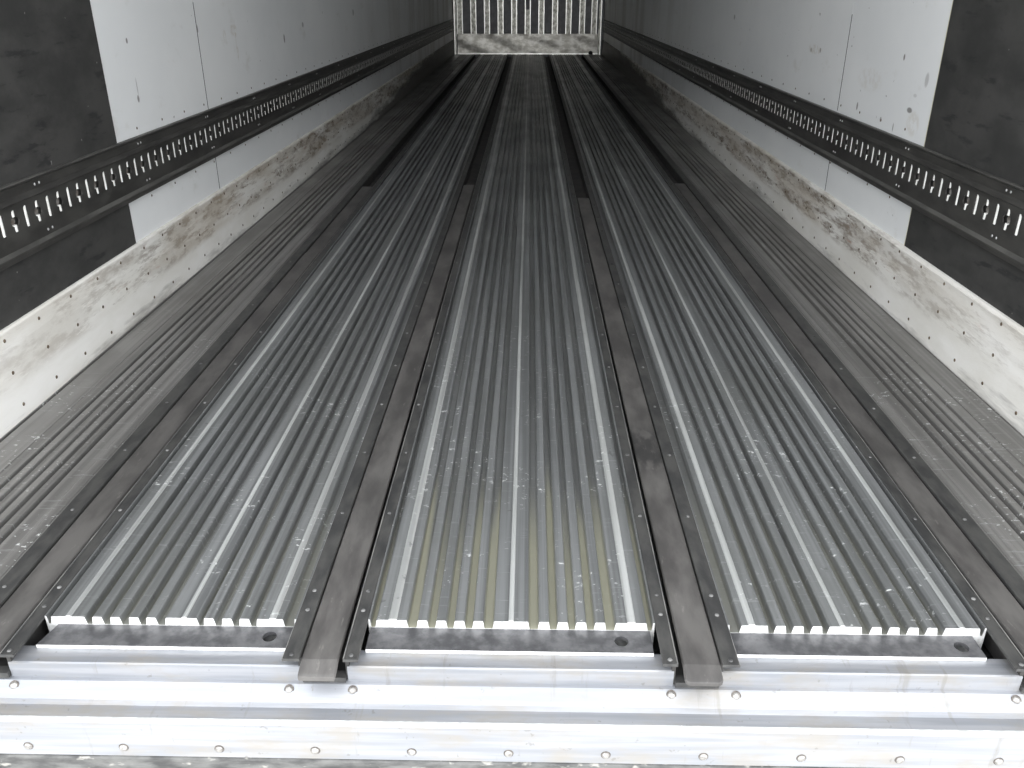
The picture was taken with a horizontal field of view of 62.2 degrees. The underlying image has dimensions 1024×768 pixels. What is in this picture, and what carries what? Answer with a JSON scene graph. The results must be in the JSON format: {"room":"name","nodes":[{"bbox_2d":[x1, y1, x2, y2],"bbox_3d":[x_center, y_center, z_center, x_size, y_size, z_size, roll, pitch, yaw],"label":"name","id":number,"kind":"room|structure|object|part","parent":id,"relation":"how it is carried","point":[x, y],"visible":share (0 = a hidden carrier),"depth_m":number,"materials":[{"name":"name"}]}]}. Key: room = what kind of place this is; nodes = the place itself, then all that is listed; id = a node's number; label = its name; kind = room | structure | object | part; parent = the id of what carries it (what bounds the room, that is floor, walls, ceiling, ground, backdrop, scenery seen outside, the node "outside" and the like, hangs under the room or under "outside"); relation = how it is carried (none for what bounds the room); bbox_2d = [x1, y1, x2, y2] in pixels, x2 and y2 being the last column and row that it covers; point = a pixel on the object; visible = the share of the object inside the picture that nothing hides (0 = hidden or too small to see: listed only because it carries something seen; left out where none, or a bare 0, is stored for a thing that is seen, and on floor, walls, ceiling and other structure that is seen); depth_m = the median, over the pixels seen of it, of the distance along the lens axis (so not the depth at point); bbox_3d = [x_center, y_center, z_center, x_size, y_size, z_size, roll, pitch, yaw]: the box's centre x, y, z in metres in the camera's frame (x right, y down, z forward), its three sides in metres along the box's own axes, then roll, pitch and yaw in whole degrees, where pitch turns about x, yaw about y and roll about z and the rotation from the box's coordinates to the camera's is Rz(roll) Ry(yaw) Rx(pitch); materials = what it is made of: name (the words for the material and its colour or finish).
{"room":"cargo space","nodes":[
{"label":"cargo space","id":0,"kind":"room"},
{"bbox_2d":[0,0,453,329],"bbox_3d":[-1.102,-3.602,7.036,0.062,2.615,13.850,0,25,1],"label":"wall","id":1,"kind":"structure","parent":0,"point":[79,78],"depth_m":2.72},
{"bbox_3d":[-1.194,-1.151,1.431,0.008,2.338,1.617,0,25,1],"label":"scuff panel","id":2,"kind":"part","parent":1,"relation":"part of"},
{"bbox_2d":[0,19,453,271],"bbox_3d":[-1.063,-2.866,7.358,0.021,0.173,13.416,0,25,1],"label":"track","id":3,"kind":"object","parent":1,"relation":"attached to","point":[39,210],"visible":1,"depth_m":2.72,"materials":[{"name":"metal"}]},
{"bbox_3d":[-1.180,-0.363,1.957,0.011,0.050,0.015,0,25,1],"label":"slot rod","id":4,"kind":"part","parent":3,"relation":"part of","materials":[{"name":"white metal"}]},
{"bbox_3d":[-1.178,-0.407,2.051,0.011,0.050,0.015,0,25,1],"label":"slot rod","id":5,"kind":"part","parent":3,"relation":"part of","materials":[{"name":"white metal"}]},
{"bbox_3d":[-1.176,-0.451,2.145,0.011,0.050,0.015,0,25,1],"label":"slot rod","id":6,"kind":"part","parent":3,"relation":"part of","materials":[{"name":"white metal"}]},
{"bbox_3d":[-1.174,-0.494,2.240,0.011,0.050,0.015,0,25,1],"label":"slot rod","id":7,"kind":"part","parent":3,"relation":"part of","materials":[{"name":"white metal"}]},
{"bbox_3d":[-1.172,-0.538,2.334,0.011,0.050,0.015,0,25,1],"label":"slot rod","id":8,"kind":"part","parent":3,"relation":"part of","materials":[{"name":"silver metal"}]},
{"bbox_3d":[-1.170,-0.582,2.428,0.011,0.050,0.015,0,25,1],"label":"slot rod","id":9,"kind":"part","parent":3,"relation":"part of","materials":[{"name":"silver metal"}]},
{"bbox_3d":[-1.063,-2.870,7.356,0.011,0.050,13.379,0,25,1],"label":"slot rod","id":10,"kind":"part","parent":3,"relation":"part of","materials":[{"name":"grey metal"}]},
{"bbox_2d":[0,39,454,437],"bbox_3d":[-1.069,-2.553,7.489,0.018,0.242,13.710,0,25,1],"label":"baseboard","id":11,"kind":"structure","parent":1,"relation":"attached to","point":[46,347],"depth_m":2.73,"materials":[{"name":"white metal"}]},
{"bbox_2d":[453,0,456,53],"bbox_3d":[-0.902,-6.477,13.162,0.034,2.540,0.110,0,25,1],"label":"post","id":12,"kind":"object","parent":1,"relation":"attached to","point":[454,1],"visible":1,"depth_m":13.52,"materials":[{"name":"metal"}]},
{"bbox_2d":[0,645,1023,767],"bbox_3d":[-0.011,0.510,1.339,2.495,0.127,0.106,0,25,1],"label":"door sill","id":13,"kind":"structure","parent":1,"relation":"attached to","point":[128,702],"depth_m":1.32,"materials":[{"name":"metal"}]},
{"bbox_2d":[44,623,993,658],"bbox_3d":[0.126,-2.332,7.684,2.515,0.235,13.695,0,25,1],"label":"floor","id":14,"kind":"structure","parent":0,"point":[656,649],"depth_m":1.43,"materials":[{"name":"metal"}]},
{"bbox_2d":[0,54,472,580],"bbox_3d":[-0.913,-2.446,7.567,0.294,0.062,13.647,0,25,1],"label":"floor panel","id":15,"kind":"object","parent":14,"relation":"on","point":[54,452],"visible":0.93,"depth_m":2.39,"materials":[{"name":"metal"}]},
{"bbox_2d":[0,54,479,665],"bbox_3d":[-0.704,-2.440,7.539,0.125,0.054,13.692,0,25,1],"label":"floor track","id":16,"kind":"object","parent":14,"relation":"on","point":[34,629],"visible":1,"depth_m":2.00,"materials":[{"name":"metal"}]},
{"bbox_2d":[0,253,318,651],"bbox_3d":[-0.812,-0.044,2.338,0.056,0.006,2.245,0,25,1],"label":"track cover","id":17,"kind":"object","parent":16,"relation":"on","point":[35,587],"visible":0.85,"depth_m":1.80,"materials":[{"name":"grey metal"}]},
{"bbox_2d":[306,187,371,252],"bbox_3d":[-0.778,-0.780,3.928,0.056,0.006,1.250,0,25,1],"label":"track cover","id":18,"kind":"object","parent":16,"relation":"in","point":[321,242],"visible":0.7,"depth_m":3.80,"materials":[{"name":"grey metal"}]},
{"bbox_2d":[45,54,505,641],"bbox_3d":[-0.431,-2.452,7.579,0.419,0.062,13.601,0,25,1],"label":"floor panel","id":19,"kind":"object","parent":14,"relation":"on","point":[232,528],"visible":0.96,"depth_m":1.96,"materials":[{"name":"metal"}]},
{"bbox_2d":[36,624,292,651],"bbox_3d":[-0.561,0.414,1.385,0.410,0.007,0.050,0,25,1],"label":"plate","id":20,"kind":"object","parent":19,"relation":"attached to","point":[70,636],"visible":0.96,"depth_m":1.38,"materials":[{"name":"silver metal"}]},
{"bbox_2d":[282,54,513,679],"bbox_3d":[-0.163,-2.435,7.530,0.118,0.054,13.692,0,25,1],"label":"floor track","id":21,"kind":"object","parent":14,"relation":"on","point":[472,174],"visible":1,"depth_m":1.91,"materials":[{"name":"metal"}]},
{"bbox_2d":[298,253,454,680],"bbox_3d":[-0.277,-0.030,2.321,0.058,0.018,2.266,0,25,1],"label":"track cover","id":22,"kind":"object","parent":21,"relation":"on","point":[323,649],"visible":1,"depth_m":1.69,"materials":[{"name":"grey metal"}]},
{"bbox_2d":[441,185,474,253],"bbox_3d":[-0.242,-0.787,3.941,0.058,0.006,1.300,0,25,1],"label":"track cover","id":23,"kind":"object","parent":21,"relation":"on","point":[452,238],"visible":1,"depth_m":3.81,"materials":[{"name":"grey metal"}]},
{"bbox_2d":[368,54,654,645],"bbox_3d":[0.132,-2.448,7.570,0.471,0.063,13.599,0,25,1],"label":"floor panel","id":24,"kind":"object","parent":14,"relation":"on","point":[514,510],"visible":0.99,"depth_m":1.94,"materials":[{"name":"metal"}]},
{"bbox_2d":[365,627,653,656],"bbox_3d":[-0.004,0.418,1.376,0.460,0.007,0.052,0,25,1],"label":"plate","id":25,"kind":"object","parent":24,"relation":"attached to","point":[380,639],"visible":1,"depth_m":1.37,"materials":[{"name":"silver metal"}]},
{"bbox_2d":[458,53,596,53],"bbox_3d":[0.251,-5.330,13.684,2.252,0.020,0.016,0,25,1],"label":"floor angle","id":26,"kind":"structure","parent":24,"relation":"on","point":[458,53],"depth_m":13.68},
{"bbox_2d":[543,54,739,683],"bbox_3d":[0.426,-2.430,7.519,0.118,0.054,13.692,0,25,1],"label":"floor track","id":27,"kind":"object","parent":14,"relation":"on","point":[579,183],"visible":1,"depth_m":1.91,"materials":[{"name":"metal"}]},
{"bbox_2d":[577,198,604,255],"bbox_3d":[0.346,-0.715,3.785,0.058,0.006,1.020,0,25,1],"label":"track cover","id":28,"kind":"object","parent":27,"relation":"on","point":[594,243],"visible":1,"depth_m":3.70,"materials":[{"name":"grey metal"}]},
{"bbox_2d":[590,256,722,685],"bbox_3d":[0.314,-0.022,2.300,0.058,0.015,2.247,0,25,1],"label":"track cover","id":29,"kind":"object","parent":27,"relation":"on","point":[701,666],"visible":1,"depth_m":1.67,"materials":[{"name":"grey metal"}]},
{"bbox_2d":[550,54,986,651],"bbox_3d":[0.695,-2.443,7.559,0.419,0.062,13.601,0,25,1],"label":"floor panel","id":30,"kind":"object","parent":14,"relation":"on","point":[799,533],"visible":0.97,"depth_m":1.92,"materials":[{"name":"metal"}]},
{"bbox_2d":[730,633,986,660],"bbox_3d":[0.552,0.423,1.365,0.395,0.007,0.050,0,25,1],"label":"plate","id":31,"kind":"object","parent":30,"relation":"attached to","point":[747,645],"visible":0.96,"depth_m":1.36,"materials":[{"name":"silver metal"}]},
{"bbox_2d":[576,54,1023,679],"bbox_3d":[0.966,-2.426,7.509,0.125,0.054,13.692,0,25,1],"label":"floor track","id":32,"kind":"object","parent":14,"relation":"on","point":[997,642],"visible":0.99,"depth_m":1.99,"materials":[{"name":"metal"}]},
{"bbox_2d":[674,183,1023,656],"bbox_3d":[0.863,-0.316,2.922,0.056,0.006,3.600,0,25,1],"label":"track cover","id":33,"kind":"object","parent":32,"relation":"on","point":[999,601],"visible":0.92,"depth_m":1.86,"materials":[{"name":"grey metal"}]},
{"bbox_2d":[584,54,1023,579],"bbox_3d":[1.169,-2.429,7.529,0.279,0.062,13.647,0,25,1],"label":"floor panel","id":34,"kind":"object","parent":14,"relation":"on","point":[977,454],"visible":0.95,"depth_m":2.41,"materials":[{"name":"metal"}]},
{"bbox_2d":[453,0,603,56],"bbox_3d":[0.259,-6.483,13.239,2.395,2.615,0.080,0,25,1],"label":"wall","id":35,"kind":"structure","parent":0,"point":[466,3],"depth_m":13.50,"materials":[{"name":"silver metal"}]},
{"bbox_2d":[456,0,462,33],"bbox_3d":[-0.830,-6.629,13.133,0.098,2.240,0.032,0,25,1],"label":"strip","id":36,"kind":"object","parent":35,"relation":"attached to","point":[459,2],"visible":1,"depth_m":13.49,"materials":[{"name":"metal"}]},
{"bbox_2d":[470,0,476,33],"bbox_3d":[-0.614,-6.627,13.129,0.098,2.240,0.032,0,25,1],"label":"strip","id":37,"kind":"object","parent":35,"relation":"attached to","point":[473,14],"visible":1,"depth_m":13.49,"materials":[{"name":"metal"}]},
{"bbox_2d":[484,0,489,33],"bbox_3d":[-0.398,-6.625,13.125,0.098,2.240,0.032,0,25,1],"label":"strip","id":38,"kind":"object","parent":35,"relation":"attached to","point":[486,2],"visible":1,"depth_m":13.48,"materials":[{"name":"metal"}]},
{"bbox_2d":[497,0,503,33],"bbox_3d":[-0.182,-6.624,13.121,0.098,2.240,0.032,0,25,1],"label":"strip","id":39,"kind":"object","parent":35,"relation":"attached to","point":[500,3],"visible":1,"depth_m":13.47,"materials":[{"name":"metal"}]},
{"bbox_2d":[511,0,516,33],"bbox_3d":[0.034,-6.622,13.117,0.098,2.240,0.032,0,25,1],"label":"strip","id":40,"kind":"object","parent":35,"relation":"attached to","point":[513,2],"visible":1,"depth_m":13.47,"materials":[{"name":"metal"}]},
{"bbox_2d":[458,33,597,52],"bbox_3d":[0.251,-5.469,13.641,2.248,0.308,0.041,0,25,1],"label":"kick plate","id":41,"kind":"object","parent":35,"relation":"attached to","point":[467,42],"visible":1,"depth_m":13.63,"materials":[{"name":"grey metal"}]},
{"bbox_2d":[525,0,530,33],"bbox_3d":[0.250,-6.620,13.114,0.098,2.240,0.032,0,25,1],"label":"strip","id":42,"kind":"object","parent":35,"relation":"attached to","point":[527,2],"visible":1,"depth_m":13.47,"materials":[{"name":"metal"}]},
{"bbox_2d":[538,0,544,33],"bbox_3d":[0.466,-6.618,13.110,0.098,2.240,0.032,0,25,1],"label":"strip","id":43,"kind":"object","parent":35,"relation":"attached to","point":[541,3],"visible":1,"depth_m":13.46,"materials":[{"name":"metal"}]},
{"bbox_2d":[552,0,557,33],"bbox_3d":[0.682,-6.617,13.106,0.098,2.240,0.032,0,25,1],"label":"strip","id":44,"kind":"object","parent":35,"relation":"attached to","point":[554,2],"visible":1,"depth_m":13.46,"materials":[{"name":"metal"}]},
{"bbox_2d":[565,0,571,33],"bbox_3d":[0.898,-6.615,13.102,0.098,2.240,0.032,0,25,1],"label":"strip","id":45,"kind":"object","parent":35,"relation":"attached to","point":[568,17],"visible":1,"depth_m":13.46,"materials":[{"name":"metal"}]},
{"bbox_2d":[579,0,585,33],"bbox_3d":[1.114,-6.613,13.098,0.098,2.240,0.032,0,25,1],"label":"strip","id":46,"kind":"object","parent":35,"relation":"attached to","point":[582,4],"visible":1,"depth_m":13.45,"materials":[{"name":"metal"}]},
{"bbox_2d":[590,0,597,33],"bbox_3d":[1.304,-6.611,13.095,0.098,2.240,0.032,0,25,1],"label":"strip","id":47,"kind":"object","parent":35,"relation":"attached to","point":[594,6],"visible":1,"depth_m":13.45,"materials":[{"name":"metal"}]},
{"bbox_2d":[597,0,601,54],"bbox_3d":[1.396,-6.458,13.121,0.036,2.540,0.110,0,25,1],"label":"post","id":48,"kind":"object","parent":35,"relation":"attached to","point":[600,1],"visible":1,"depth_m":13.46,"materials":[{"name":"metal"}]},
{"bbox_2d":[603,0,1023,326],"bbox_3d":[1.350,-3.581,6.992,0.062,2.615,13.850,0,25,1],"label":"wall","id":49,"kind":"structure","parent":0,"point":[945,77],"depth_m":2.77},
{"bbox_2d":[601,39,1023,435],"bbox_3d":[1.315,-2.534,7.446,0.019,0.242,13.710,0,25,1],"label":"baseboard","id":50,"kind":"structure","parent":49,"relation":"attached to","point":[979,343],"depth_m":2.78,"materials":[{"name":"white metal"}]},
{"bbox_2d":[602,20,1023,270],"bbox_3d":[1.310,-2.833,7.303,0.021,0.173,13.416,0,25,1],"label":"track","id":51,"kind":"object","parent":49,"relation":"attached to","point":[986,209],"visible":1,"depth_m":2.77,"materials":[{"name":"metal"}]},
{"bbox_3d":[1.311,-2.838,7.301,0.011,0.050,13.379,0,25,1],"label":"slot rod","id":52,"kind":"part","parent":51,"relation":"part of","materials":[{"name":"grey metal"}]},
{"bbox_3d":[1.204,-0.550,2.373,0.011,0.050,0.015,0,25,1],"label":"slot rod","id":53,"kind":"part","parent":51,"relation":"part of","materials":[{"name":"white metal"}]},
{"bbox_3d":[1.202,-0.506,2.279,0.011,0.050,0.015,0,25,1],"label":"slot rod","id":54,"kind":"part","parent":51,"relation":"part of","materials":[{"name":"white metal"}]},
{"bbox_3d":[1.200,-0.462,2.184,0.011,0.050,0.015,0,25,1],"label":"slot rod","id":55,"kind":"part","parent":51,"relation":"part of","materials":[{"name":"white metal"}]},
{"bbox_3d":[1.198,-0.418,2.090,0.011,0.050,0.015,0,25,1],"label":"slot rod","id":56,"kind":"part","parent":51,"relation":"part of","materials":[{"name":"white metal"}]},
{"bbox_3d":[1.196,-0.375,1.996,0.011,0.050,0.015,0,25,1],"label":"slot rod","id":57,"kind":"part","parent":51,"relation":"part of","materials":[{"name":"white metal"}]},
{"bbox_3d":[1.203,-1.135,1.397,0.008,2.338,1.636,0,25,1],"label":"scuff panel","id":58,"kind":"part","parent":49,"relation":"part of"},
{"bbox_3d":[-0.010,0.576,1.440,2.515,0.222,0.083,0,25,1],"label":"floor","id":59,"kind":"structure","parent":0,"visible":0},
{"bbox_2d":[0,753,865,767],"bbox_3d":[-0.011,0.624,1.375,2.515,0.110,0.073,0,25,1],"label":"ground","id":60,"kind":"structure","parent":59,"relation":"attached to","point":[6,760],"depth_m":1.33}
]}

